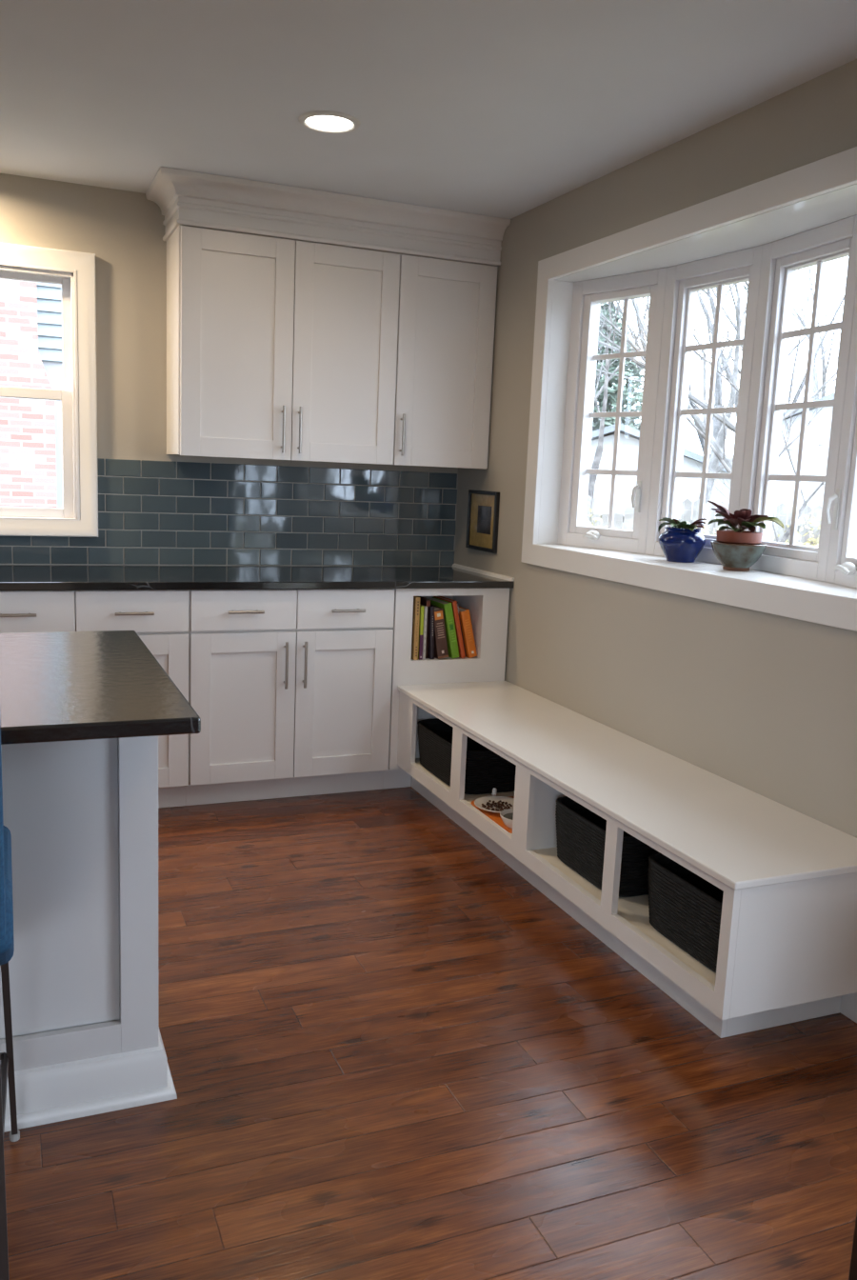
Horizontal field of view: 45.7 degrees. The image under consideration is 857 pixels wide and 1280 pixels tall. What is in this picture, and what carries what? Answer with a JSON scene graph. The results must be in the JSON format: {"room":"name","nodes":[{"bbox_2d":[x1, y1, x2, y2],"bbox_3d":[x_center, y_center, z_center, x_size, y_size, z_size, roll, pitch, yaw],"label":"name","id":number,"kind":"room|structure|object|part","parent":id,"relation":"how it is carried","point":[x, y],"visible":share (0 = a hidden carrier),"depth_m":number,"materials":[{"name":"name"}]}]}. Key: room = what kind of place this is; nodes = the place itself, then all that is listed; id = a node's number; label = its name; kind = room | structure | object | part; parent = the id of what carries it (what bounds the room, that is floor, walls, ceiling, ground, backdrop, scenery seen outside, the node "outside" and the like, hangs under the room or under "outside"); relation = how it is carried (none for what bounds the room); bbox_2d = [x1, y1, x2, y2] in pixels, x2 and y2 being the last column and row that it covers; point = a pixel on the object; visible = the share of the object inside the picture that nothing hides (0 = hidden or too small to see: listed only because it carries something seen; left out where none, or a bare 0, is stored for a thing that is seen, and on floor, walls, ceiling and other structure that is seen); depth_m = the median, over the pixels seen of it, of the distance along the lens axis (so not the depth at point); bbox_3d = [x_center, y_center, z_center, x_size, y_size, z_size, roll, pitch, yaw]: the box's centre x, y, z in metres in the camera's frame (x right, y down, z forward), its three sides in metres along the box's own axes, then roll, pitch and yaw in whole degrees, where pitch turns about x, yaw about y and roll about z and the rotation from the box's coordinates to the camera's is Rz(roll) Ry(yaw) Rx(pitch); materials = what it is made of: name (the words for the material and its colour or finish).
{"room":"kitchen","nodes":[
{"label":"kitchen","id":0,"kind":"room"},
{"bbox_2d":[0,173,458,566],"bbox_3d":[-1.982,-0.625,4.148,4.900,2.440,0.200,-1,10,-23],"label":"wall","id":1,"kind":"structure","parent":0,"point":[125,230],"depth_m":4.21,"materials":[{"name":"beige paint"}]},
{"bbox_2d":[0,242,98,537],"bbox_3d":[-1.888,-1.002,4.097,1.032,1.141,0.238,-1,10,-23],"label":"window","id":2,"kind":"structure","parent":1,"relation":"in","point":[74,271],"depth_m":4.18,"materials":[{"name":"white paint"}]},
{"bbox_3d":[-1.884,-1.242,4.071,0.858,0.501,0.034,-1,10,-23],"label":"sash","id":3,"kind":"part","parent":2,"relation":"part of","materials":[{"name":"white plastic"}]},
{"bbox_3d":[-1.888,-0.768,4.111,0.858,0.526,0.036,-1,10,-23],"label":"sash","id":4,"kind":"part","parent":2,"relation":"part of","materials":[{"name":"white plastic"}]},
{"bbox_2d":[0,458,458,566],"bbox_3d":[-1.714,-0.532,4.160,4.000,0.448,0.013,-1,10,-23],"label":"tile backsplash","id":5,"kind":"structure","parent":1,"relation":"attached to","point":[150,512],"depth_m":4.55,"materials":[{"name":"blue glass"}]},
{"bbox_2d":[166,225,399,464],"bbox_3d":[-0.614,-1.204,4.293,0.912,0.875,0.384,-1,10,-23],"label":"upper cabinet","id":6,"kind":"object","parent":1,"relation":"attached to","point":[278,349],"visible":1,"depth_m":4.14,"materials":[{"name":"white paint"}]},
{"bbox_3d":[-0.765,-1.172,4.075,0.449,0.871,0.020,-1,10,-23],"label":"door","id":7,"kind":"part","parent":6,"relation":"part of","materials":[{"name":"white paint"}]},
{"bbox_3d":[-0.596,-0.865,4.171,0.011,0.188,0.036,-1,10,-23],"label":"handle","id":8,"kind":"part","parent":6,"relation":"part of","materials":[{"name":"silver metal"}]},
{"bbox_3d":[-0.532,-0.867,4.198,0.011,0.188,0.036,-1,10,-23],"label":"handle","id":9,"kind":"part","parent":6,"relation":"part of","materials":[{"name":"silver metal"}]},
{"bbox_2d":[145,166,510,266],"bbox_3d":[-0.408,-1.723,4.260,1.454,0.176,0.432,-1,10,-23],"label":"crown molding","id":10,"kind":"structure","parent":6,"relation":"attached to","point":[188,198],"depth_m":4.09,"materials":[{"name":"white paint"}]},
{"bbox_3d":[-0.347,-1.183,4.248,0.450,0.871,0.020,-1,10,-23],"label":"door","id":11,"kind":"part","parent":6,"relation":"part of","materials":[{"name":"white paint"}]},
{"bbox_2d":[393,254,498,469],"bbox_3d":[0.020,-1.220,4.557,0.461,0.875,0.384,-1,10,-23],"label":"upper cabinet","id":12,"kind":"object","parent":1,"relation":"attached to","point":[447,308],"visible":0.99,"depth_m":4.42,"materials":[{"name":"white paint"}]},
{"bbox_3d":[-0.112,-0.882,4.371,0.011,0.176,0.036,-1,10,-23],"label":"handle","id":13,"kind":"part","parent":12,"relation":"part of","materials":[{"name":"silver metal"}]},
{"bbox_2d":[0,0,856,219],"bbox_3d":[-0.644,-1.327,0.622,5.100,0.200,7.400,-1,10,-23],"label":"ceiling","id":14,"kind":"structure","parent":0,"point":[501,109],"depth_m":2.87,"materials":[{"name":"white paint"}]},
{"bbox_2d":[298,110,360,133],"bbox_3d":[-0.313,-1.632,3.208,0.196,0.008,0.196,-1,10,-23],"label":"recessed light","id":15,"kind":"object","parent":14,"relation":"in","point":[322,121],"visible":1,"depth_m":3.20,"materials":[{"name":"white plastic"}]},
{"bbox_2d":[3,786,856,1279],"bbox_3d":[-0.809,1.295,0.921,4.900,0.200,7.200,-1,10,-23],"label":"floor","id":16,"kind":"structure","parent":0,"point":[390,1053],"depth_m":2.24,"materials":[{"name":"brown wood"}]},
{"bbox_2d":[0,718,19,1279],"bbox_3d":[-0.937,0.551,1.653,0.491,1.018,0.515,-1,10,-23],"label":"counter stool","id":17,"kind":"object","parent":16,"relation":"on","point":[7,941],"visible":1,"depth_m":1.62,"materials":[{"name":"black metal"}]},
{"bbox_3d":[-0.838,0.269,1.409,0.458,0.375,0.089,-1,10,-23],"label":"backrest","id":18,"kind":"part","parent":17,"relation":"part of","materials":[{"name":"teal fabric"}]},
{"bbox_3d":[-0.685,0.775,1.610,0.022,0.589,0.061,-3,11,-31],"label":"leg","id":19,"kind":"part","parent":17,"relation":"part of","materials":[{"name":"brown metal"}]},
{"bbox_3d":[-0.932,0.480,1.654,0.474,0.281,0.433,-1,10,-23],"label":"seat","id":20,"kind":"part","parent":17,"relation":"part of","materials":[{"name":"teal fabric"}]},
{"bbox_3d":[-0.814,0.761,1.967,0.015,0.490,0.099,0,10,-16],"label":"leg","id":21,"kind":"part","parent":17,"relation":"part of","materials":[{"name":"brown metal"}]},
{"bbox_2d":[0,735,177,1132],"bbox_3d":[-1.547,0.525,2.073,1.926,0.883,0.686,-1,10,-23],"label":"kitchen island","id":22,"kind":"object","parent":16,"relation":"on","point":[81,816],"visible":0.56,"depth_m":2.11,"materials":[{"name":"grey paint"}]},
{"bbox_3d":[-1.563,0.906,2.136,1.926,0.110,0.686,-1,10,-23],"label":"moulding","id":23,"kind":"part","parent":22,"relation":"part of","materials":[{"name":"paint"}]},
{"bbox_2d":[0,630,200,744],"bbox_3d":[-1.486,0.093,1.890,1.932,0.030,0.992,-1,10,-23],"label":"island countertop","id":24,"kind":"structure","parent":22,"relation":"on","point":[55,686],"depth_m":1.98,"materials":[{"name":"black stone"}]},
{"bbox_2d":[0,589,189,808],"bbox_3d":[-1.421,0.204,4.056,0.825,0.884,0.663,-1,10,-23],"label":"base cabinet","id":25,"kind":"object","parent":16,"relation":"on","point":[160,618],"visible":0.38,"depth_m":3.82,"materials":[{"name":"white paint"}]},
{"bbox_3d":[-1.478,-0.090,3.635,0.140,0.011,0.036,-1,10,-23],"label":"handle","id":26,"kind":"part","parent":25,"relation":"part of","materials":[{"name":"silver metal"}]},
{"bbox_3d":[-1.488,-0.097,3.659,0.404,0.159,0.020,-1,10,-23],"label":"drawer","id":27,"kind":"part","parent":25,"relation":"part of","materials":[{"name":"white paint"}]},
{"bbox_3d":[-1.109,-0.107,3.817,0.410,0.159,0.020,-1,10,-23],"label":"drawer","id":28,"kind":"part","parent":25,"relation":"part of","materials":[{"name":"white paint"}]},
{"bbox_3d":[-1.098,-0.100,3.792,0.140,0.011,0.036,-1,10,-23],"label":"handle","id":29,"kind":"part","parent":25,"relation":"part of","materials":[{"name":"silver metal"}]},
{"bbox_3d":[-1.125,0.279,3.880,0.410,0.604,0.020,-1,10,-23],"label":"door","id":30,"kind":"part","parent":25,"relation":"part of","materials":[{"name":"white paint"}]},
{"bbox_2d":[186,588,394,805],"bbox_3d":[-0.652,0.184,4.376,0.840,0.884,0.663,-1,10,-23],"label":"base cabinet","id":31,"kind":"object","parent":16,"relation":"on","point":[290,690],"visible":0.96,"depth_m":4.10,"materials":[{"name":"white paint"}]},
{"bbox_3d":[-0.737,0.269,4.041,0.415,0.604,0.020,-1,10,-23],"label":"door","id":32,"kind":"part","parent":31,"relation":"part of","materials":[{"name":"white paint"}]},
{"bbox_3d":[-0.721,-0.117,3.978,0.415,0.159,0.020,-1,10,-23],"label":"drawer","id":33,"kind":"part","parent":31,"relation":"part of","materials":[{"name":"white paint"}]},
{"bbox_3d":[-0.710,-0.110,3.953,0.140,0.011,0.036,-1,10,-23],"label":"handle","id":34,"kind":"part","parent":31,"relation":"part of","materials":[{"name":"silver metal"}]},
{"bbox_3d":[-0.568,0.101,4.051,0.011,0.188,0.036,-1,10,-23],"label":"handle","id":35,"kind":"part","parent":31,"relation":"part of","materials":[{"name":"silver metal"}]},
{"bbox_3d":[-0.496,0.099,4.081,0.011,0.188,0.036,-1,10,-23],"label":"handle","id":36,"kind":"part","parent":31,"relation":"part of","materials":[{"name":"silver metal"}]},
{"bbox_3d":[-0.352,0.259,4.201,0.411,0.604,0.020,-1,10,-23],"label":"door","id":37,"kind":"part","parent":31,"relation":"part of","materials":[{"name":"white paint"}]},
{"bbox_3d":[-0.336,-0.127,4.138,0.411,0.159,0.020,-1,10,-23],"label":"drawer","id":38,"kind":"part","parent":31,"relation":"part of","materials":[{"name":"white paint"}]},
{"bbox_3d":[-0.326,-0.119,4.113,0.140,0.011,0.036,-1,10,-23],"label":"handle","id":39,"kind":"part","parent":31,"relation":"part of","materials":[{"name":"silver metal"}]},
{"bbox_2d":[382,588,509,789],"bbox_3d":[-0.030,0.164,4.655,0.524,0.884,0.630,-1,10,-23],"label":"base cabinet","id":40,"kind":"object","parent":16,"relation":"on","point":[489,608],"visible":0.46,"depth_m":4.36,"materials":[{"name":"white paint"}]},
{"bbox_2d":[410,598,414,659],"bbox_3d":[-0.111,-0.064,4.381,0.016,0.262,0.200,-1,10,-23],"label":"book","id":41,"kind":"object","parent":40,"relation":"in","point":[413,598],"visible":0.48,"depth_m":4.29,"materials":[{"name":"paper"}]},
{"bbox_2d":[411,596,419,659],"bbox_3d":[-0.088,-0.065,4.377,0.021,0.268,0.212,-1,10,-23],"label":"book","id":42,"kind":"object","parent":40,"relation":"in","point":[416,603],"visible":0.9,"depth_m":4.29,"materials":[{"name":"paper"}]},
{"bbox_2d":[418,604,424,659],"bbox_3d":[-0.064,-0.044,4.379,0.014,0.228,0.191,-1,10,-23],"label":"book","id":43,"kind":"object","parent":40,"relation":"in","point":[421,621],"visible":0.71,"depth_m":4.30,"materials":[{"name":"paper"}]},
{"bbox_2d":[419,634,423,659],"bbox_3d":[-0.031,0.031,4.304,0.014,0.107,0.005,-1,10,-23],"label":"print","id":44,"kind":"object","parent":43,"relation":"attached to","point":[421,636],"depth_m":4.30},
{"bbox_2d":[420,603,427,659],"bbox_3d":[-0.051,-0.044,4.390,0.012,0.226,0.201,-1,10,-23],"label":"book","id":45,"kind":"object","parent":40,"relation":"in","point":[425,608],"visible":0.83,"depth_m":4.30,"materials":[{"name":"paper"}]},
{"bbox_2d":[420,596,430,658],"bbox_3d":[-0.041,-0.061,4.413,0.017,0.252,0.191,-1,10,-23],"label":"book","id":46,"kind":"object","parent":40,"relation":"in","point":[426,602],"visible":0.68,"depth_m":4.33,"materials":[{"name":"paper"}]},
{"bbox_2d":[427,605,434,659],"bbox_3d":[-0.021,-0.045,4.403,0.026,0.226,0.201,-1,10,-23],"label":"book","id":47,"kind":"object","parent":40,"relation":"in","point":[430,651],"visible":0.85,"depth_m":4.32,"materials":[{"name":"paper"}]},
{"bbox_2d":[430,604,448,659],"bbox_3d":[0.015,-0.042,4.418,0.083,0.217,0.202,-1,10,-23],"label":"book","id":48,"kind":"object","parent":40,"relation":"in","point":[440,637],"visible":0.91,"depth_m":4.33,"materials":[{"name":"paper"}]},
{"bbox_2d":[434,610,443,619],"bbox_3d":[0.043,-0.105,4.311,0.044,0.042,0.005,-1,10,-23],"label":"print","id":49,"kind":"object","parent":48,"relation":"on","point":[438,614],"depth_m":4.31},
{"bbox_2d":[438,654,448,659],"bbox_3d":[0.064,0.072,4.351,0.049,0.018,0.005,-1,10,-23],"label":"print","id":50,"kind":"object","parent":48,"relation":"attached to","point":[440,656],"depth_m":4.35},
{"bbox_2d":[426,597,459,658],"bbox_3d":[0.061,-0.056,4.441,0.083,0.242,0.211,-1,10,-23],"label":"book","id":51,"kind":"object","parent":40,"relation":"in","point":[451,640],"visible":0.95,"depth_m":4.35,"materials":[{"name":"paper"}]},
{"bbox_2d":[433,595,465,658],"bbox_3d":[0.092,-0.061,4.454,0.075,0.250,0.210,-1,10,-23],"label":"book","id":52,"kind":"object","parent":40,"relation":"in","point":[459,637],"visible":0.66,"depth_m":4.37,"materials":[{"name":"paper"}]},
{"bbox_2d":[456,601,466,656],"bbox_3d":[0.108,-0.058,4.468,0.075,0.242,0.172,-1,10,-23],"label":"book","id":53,"kind":"object","parent":40,"relation":"in","point":[456,602],"visible":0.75,"depth_m":4.39,"materials":[{"name":"paper"}]},
{"bbox_2d":[459,606,477,658],"bbox_3d":[0.138,-0.042,4.470,0.086,0.211,0.201,-1,10,-23],"label":"book","id":54,"kind":"object","parent":40,"relation":"in","point":[465,617],"visible":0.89,"depth_m":4.38,"materials":[{"name":"paper"}]},
{"bbox_2d":[397,680,856,1038],"bbox_3d":[0.496,0.592,3.454,0.515,0.474,2.235,-1,10,-23],"label":"window bench","id":55,"kind":"object","parent":16,"relation":"on","point":[787,877],"visible":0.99,"depth_m":2.78,"materials":[{"name":"white wood"}]},
{"bbox_2d":[471,796,514,833],"bbox_3d":[0.314,0.620,3.609,0.223,0.004,0.375,-1,10,-23],"label":"placemat","id":56,"kind":"object","parent":55,"relation":"on","point":[494,816],"visible":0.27,"depth_m":3.57,"materials":[{"name":"orange plastic"}]},
{"bbox_2d":[474,796,514,813],"bbox_3d":[0.253,0.598,3.654,0.180,0.020,0.180,-1,10,-23],"label":"plate","id":57,"kind":"object","parent":56,"relation":"on","point":[494,804],"visible":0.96,"depth_m":3.68,"materials":[{"name":"white ceramic"}]},
{"bbox_2d":[500,808,513,828],"bbox_3d":[0.311,0.618,3.489,0.133,0.038,0.133,-1,10,-23],"label":"pet bowl","id":58,"kind":"object","parent":56,"relation":"on","point":[507,815],"visible":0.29,"depth_m":3.49,"materials":[{"name":"grey ceramic"}]},
{"bbox_2d":[492,787,497,796],"bbox_3d":[0.244,0.570,3.777,0.022,0.042,0.022,-1,10,-23],"label":"peg","id":59,"kind":"object","parent":55,"relation":"on","point":[494,790],"visible":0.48,"depth_m":3.77,"materials":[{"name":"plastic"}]},
{"bbox_3d":[0.291,0.549,3.329,0.020,0.326,2.152,-1,10,-23],"label":"frame","id":60,"kind":"part","parent":55,"relation":"part of","materials":[{"name":"white wood"}]},
{"bbox_2d":[647,852,723,973],"bbox_3d":[0.804,0.704,2.658,0.344,0.188,0.409,-1,10,-23],"label":"storage basket","id":61,"kind":"object","parent":55,"relation":"on","point":[685,908],"visible":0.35,"depth_m":2.61,"materials":[{"name":"black wicker"}]},
{"bbox_3d":[0.930,0.719,2.457,0.483,0.326,0.020,-1,10,-23],"label":"panel","id":62,"kind":"part","parent":55,"relation":"part of","materials":[{"name":"white wood"}]},
{"bbox_2d":[848,1212,856,1279],"bbox_3d":[1.013,0.700,1.553,0.422,0.920,0.435,-1,10,-23],"label":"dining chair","id":63,"kind":"object","parent":16,"relation":"on","point":[852,1275],"visible":1,"depth_m":1.72,"materials":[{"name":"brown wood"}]},
{"bbox_3d":[-2.219,0.224,3.725,0.898,0.884,0.663,-1,10,-23],"label":"base cabinet","id":64,"kind":"object","parent":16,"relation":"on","visible":0},
{"bbox_2d":[0,564,513,590],"bbox_3d":[-1.194,-0.253,4.072,3.119,0.030,0.638,-1,10,-23],"label":"countertop","id":65,"kind":"structure","parent":64,"relation":"on","point":[12,577],"depth_m":4.12,"materials":[{"name":"black stone"}]},
{"bbox_2d":[451,563,514,580],"bbox_3d":[0.240,-0.313,4.663,0.016,0.016,0.633,-1,10,-23],"label":"strip","id":66,"kind":"object","parent":65,"relation":"on","point":[489,573],"visible":1,"depth_m":4.63,"materials":[{"name":"white paint"}]},
{"bbox_2d":[454,59,856,838],"bbox_3d":[1.512,-0.083,1.754,0.090,2.440,7.000,-1,10,-23],"label":"wall","id":67,"kind":"structure","parent":0,"point":[765,704],"depth_m":3.31,"materials":[{"name":"beige paint"}]},
{"bbox_2d":[465,489,499,553],"bbox_3d":[0.246,-0.544,4.630,0.020,0.270,0.294,-1,10,-23],"label":"framed picture","id":68,"kind":"object","parent":67,"relation":"attached to","point":[483,506],"visible":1,"depth_m":4.62,"materials":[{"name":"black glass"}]},
{"bbox_2d":[477,505,491,534],"bbox_3d":[0.253,-0.546,4.614,0.002,0.124,0.140,-1,10,-23],"label":"print","id":69,"kind":"object","parent":68,"relation":"attached to","point":[484,512],"depth_m":4.61},
{"bbox_2d":[520,146,856,631],"bbox_3d":[0.970,-0.691,3.340,0.383,1.580,2.004,-1,10,-23],"label":"window","id":70,"kind":"structure","parent":67,"relation":"in","point":[760,233],"depth_m":3.41,"materials":[{"name":"white paint"}]},
{"bbox_3d":[0.645,-0.416,4.037,0.036,0.037,0.076,-5,12,-38],"label":"crank handle","id":71,"kind":"part","parent":70,"relation":"part of","materials":[{"name":"white plastic"}]},
{"bbox_3d":[0.732,-0.877,3.974,0.085,1.040,0.465,-5,12,-38],"label":"light frame","id":72,"kind":"part","parent":70,"relation":"part of","materials":[{"name":"white plastic"}]},
{"bbox_3d":[0.735,-0.875,3.968,0.058,0.936,0.375,-5,12,-38],"label":"sash","id":73,"kind":"part","parent":70,"relation":"part of","materials":[{"name":"white plastic"}]},
{"bbox_3d":[0.784,-0.544,3.847,0.037,0.120,0.022,-5,12,-38],"label":"lock lever","id":74,"kind":"part","parent":70,"relation":"part of","materials":[{"name":"white plastic"}]},
{"bbox_2d":[658,517,706,562],"bbox_3d":[0.887,-0.352,3.557,0.161,0.154,0.172,3,9,2],"label":"potted plant","id":75,"kind":"object","parent":70,"relation":"on","point":[681,542],"visible":1,"depth_m":3.50,"materials":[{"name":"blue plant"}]},
{"bbox_3d":[0.962,-0.233,3.420,0.359,0.030,1.920,-1,10,-23],"label":"sill","id":76,"kind":"part","parent":70,"relation":"part of","materials":[{"name":"white paint"}]},
{"bbox_3d":[0.988,-0.802,3.586,0.085,1.040,0.465,-2,11,-27],"label":"light frame","id":77,"kind":"part","parent":70,"relation":"part of","materials":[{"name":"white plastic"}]},
{"bbox_3d":[0.992,-0.801,3.581,0.052,0.936,0.375,-2,11,-27],"label":"sash","id":78,"kind":"part","parent":70,"relation":"part of","materials":[{"name":"white plastic"}]},
{"bbox_2d":[710,540,767,571],"bbox_3d":[1.000,-0.270,3.289,0.176,0.088,0.176,-1,10,-23],"label":"ceramic bowl","id":79,"kind":"object","parent":70,"relation":"on","point":[734,557],"visible":0.91,"depth_m":3.23,"materials":[{"name":"grey ceramic"}]},
{"bbox_2d":[707,500,784,544],"bbox_3d":[1.003,-0.343,3.265,0.209,0.198,0.225,3,9,2],"label":"potted plant","id":80,"kind":"object","parent":79,"relation":"in","point":[743,517],"visible":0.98,"depth_m":3.22,"materials":[{"name":"green plant"}]},
{"bbox_3d":[1.001,-0.299,3.284,0.143,0.104,0.143,-1,10,-23],"label":"pot","id":81,"kind":"part","parent":80,"relation":"part of","materials":[{"name":"ceramic"}]},
{"bbox_3d":[1.167,-0.724,3.158,0.085,1.040,0.465,-1,10,-18],"label":"light frame","id":82,"kind":"part","parent":70,"relation":"part of","materials":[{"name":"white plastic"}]},
{"bbox_3d":[1.171,-0.723,3.152,0.052,0.936,0.375,-1,10,-18],"label":"sash","id":83,"kind":"part","parent":70,"relation":"part of","materials":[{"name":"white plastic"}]},
{"bbox_3d":[1.169,-0.380,2.947,0.037,0.120,0.022,1,9,-7],"label":"lock lever","id":84,"kind":"part","parent":70,"relation":"part of","materials":[{"name":"white plastic"}]},
{"bbox_3d":[1.265,-0.645,2.704,0.085,1.040,0.465,1,9,-7],"label":"light frame","id":85,"kind":"part","parent":70,"relation":"part of","materials":[{"name":"white plastic"}]},
{"bbox_3d":[1.174,-0.202,2.872,0.036,0.037,0.076,1,9,-7],"label":"crank handle","id":86,"kind":"part","parent":70,"relation":"part of","materials":[{"name":"white plastic"}]},
{"bbox_3d":[1.264,-0.644,2.697,0.058,0.936,0.375,1,9,-7],"label":"sash","id":87,"kind":"part","parent":70,"relation":"part of","materials":[{"name":"white plastic"}]},
{"bbox_2d":[840,992,856,1022],"bbox_3d":[1.922,1.290,0.714,0.015,0.105,4.340,-1,10,-23],"label":"baseboard","id":88,"kind":"structure","parent":67,"relation":"attached to","point":[849,1003],"depth_m":2.65,"materials":[{"name":"white paint"}]},
{"label":"outside","id":89,"kind":"structure","parent":0,"visible":0},
{"bbox_3d":[10.083,-0.736,20.082,90.000,0.300,100.000,-1,10,-23],"label":"ground","id":90,"kind":"structure","parent":89,"visible":0},
{"bbox_2d":[0,278,57,507],"bbox_3d":[-5.097,-3.367,9.351,3.067,7.100,0.550,-1,10,-23],"label":"brick chimney","id":91,"kind":"object","parent":90,"relation":"on","point":[28,458],"visible":0.44,"depth_m":9.77,"materials":[{"name":"white brick"}]},
{"bbox_2d":[36,281,62,507],"bbox_3d":[-5.293,-4.330,11.760,7.000,8.200,4.800,-1,10,-23],"label":"house","id":92,"kind":"structure","parent":90,"relation":"on","point":[49,295],"depth_m":10.28,"materials":[{"name":"paint"}]},
{"bbox_2d":[585,501,608,527],"bbox_3d":[1.857,-1.019,13.516,1.507,1.704,1.546,-1,10,-23],"label":"shrub","id":93,"kind":"object","parent":90,"relation":"on","point":[590,515],"visible":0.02,"depth_m":13.23,"materials":[{"name":"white plant"}]},
{"bbox_2d":[587,300,638,526],"bbox_3d":[1.716,-4.504,18.025,4.583,7.117,4.183,5,10,16],"label":"bare tree","id":94,"kind":"object","parent":90,"relation":"on","point":[599,450],"visible":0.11,"depth_m":16.75,"materials":[{"name":"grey plant"}]},
{"bbox_2d":[592,301,643,431],"bbox_3d":[4.647,-6.476,28.824,3.458,7.730,3.409,-1,10,-23],"label":"evergreen tree","id":95,"kind":"object","parent":90,"relation":"on","point":[636,397],"visible":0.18,"depth_m":28.04,"materials":[{"name":"green plant"}]},
{"bbox_2d":[594,297,710,401],"bbox_3d":[3.383,-5.259,21.030,5.523,7.781,4.916,-6,13,-41],"label":"bare tree","id":96,"kind":"object","parent":90,"relation":"on","point":[617,368],"visible":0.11,"depth_m":20.94,"materials":[{"name":"grey plant"}]},
{"bbox_2d":[598,297,709,424],"bbox_3d":[5.410,-8.736,30.893,6.512,11.617,6.994,-1,10,-23],"label":"bare tree","id":97,"kind":"object","parent":90,"relation":"on","point":[628,380],"visible":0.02,"depth_m":28.68,"materials":[{"name":"grey plant"}]},
{"bbox_2d":[588,423,730,535],"bbox_3d":[4.853,-3.654,25.712,5.800,3.190,7.600,4,10,12],"label":"house","id":98,"kind":"structure","parent":90,"relation":"on","point":[690,489],"depth_m":22.11,"materials":[{"name":"grey"}]},
{"bbox_2d":[595,281,748,470],"bbox_3d":[3.122,-5.294,13.964,6.442,10.124,5.042,3,9,5],"label":"bare tree","id":99,"kind":"object","parent":90,"relation":"on","point":[703,404],"visible":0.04,"depth_m":14.00,"materials":[{"name":"grey plant"}]},
{"bbox_2d":[602,285,742,425],"bbox_3d":[6.074,-8.484,27.682,6.603,12.221,10.963,2,9,-5],"label":"bare tree","id":100,"kind":"object","parent":90,"relation":"on","point":[630,303],"visible":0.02,"depth_m":27.58,"materials":[{"name":"grey plant"}]},
{"bbox_2d":[585,494,822,545],"bbox_3d":[4.692,-0.897,13.262,11.235,1.779,0.060,6,10,19],"label":"wooden fence","id":101,"kind":"object","parent":90,"relation":"on","point":[619,518],"visible":0.12,"depth_m":13.52,"materials":[{"name":"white wood"}]},
{"bbox_3d":[4.642,-0.909,13.289,11.120,1.190,0.040,6,10,19],"label":"rail","id":102,"kind":"part","parent":101,"relation":"part of","materials":[{"name":"white wood"}]},
{"bbox_2d":[598,267,815,462],"bbox_3d":[6.801,-8.242,27.092,7.586,12.053,8.704,3,9,2],"label":"bare tree","id":103,"kind":"object","parent":90,"relation":"on","point":[716,424],"visible":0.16,"depth_m":27.27,"materials":[{"name":"grey plant"}]},
{"bbox_2d":[695,520,719,535],"bbox_3d":[3.480,-0.767,13.000,1.630,1.513,1.615,-1,10,-23],"label":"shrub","id":104,"kind":"object","parent":90,"relation":"on","point":[706,529],"visible":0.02,"depth_m":12.96,"materials":[{"name":"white plant"}]},
{"bbox_2d":[599,293,840,542],"bbox_3d":[3.267,-2.083,11.183,4.100,4.694,2.457,1,9,-6],"label":"bare tree","id":105,"kind":"object","parent":90,"relation":"on","point":[721,459],"visible":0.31,"depth_m":10.90,"materials":[{"name":"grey plant"}]},
{"bbox_2d":[608,275,842,514],"bbox_3d":[5.587,-4.671,16.256,7.133,8.367,6.077,8,11,29],"label":"bare tree","id":106,"kind":"object","parent":90,"relation":"on","point":[713,461],"visible":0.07,"depth_m":16.72,"materials":[{"name":"grey plant"}]},
{"bbox_2d":[607,260,843,431],"bbox_3d":[6.409,-9.361,30.233,11.624,13.186,10.587,3,9,4],"label":"bare tree","id":107,"kind":"object","parent":90,"relation":"on","point":[728,370],"visible":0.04,"depth_m":31.43,"materials":[{"name":"grey plant"}]},
{"bbox_2d":[643,261,847,410],"bbox_3d":[9.467,-8.293,27.428,7.227,12.202,8.789,4,9,9],"label":"bare tree","id":108,"kind":"object","parent":90,"relation":"on","point":[800,389],"visible":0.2,"depth_m":27.38,"materials":[{"name":"grey plant"}]},
{"bbox_2d":[774,511,820,546],"bbox_3d":[4.839,-0.742,12.600,1.434,1.706,1.402,-1,10,-23],"label":"shrub","id":109,"kind":"object","parent":90,"relation":"on","point":[816,541],"visible":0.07,"depth_m":12.58,"materials":[{"name":"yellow plant"}]},
{"bbox_2d":[772,393,834,544],"bbox_3d":[13.247,-4.452,25.792,9.600,5.440,8.600,6,10,19],"label":"house","id":110,"kind":"structure","parent":90,"relation":"on","point":[815,458],"depth_m":23.21,"materials":[{"name":"grey"}]},
{"bbox_2d":[783,258,848,399],"bbox_3d":[12.515,-8.997,32.361,7.385,12.263,9.394,0,10,-14],"label":"bare tree","id":111,"kind":"object","parent":90,"relation":"on","point":[814,370],"visible":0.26,"depth_m":32.92,"materials":[{"name":"grey plant"}]}
]}

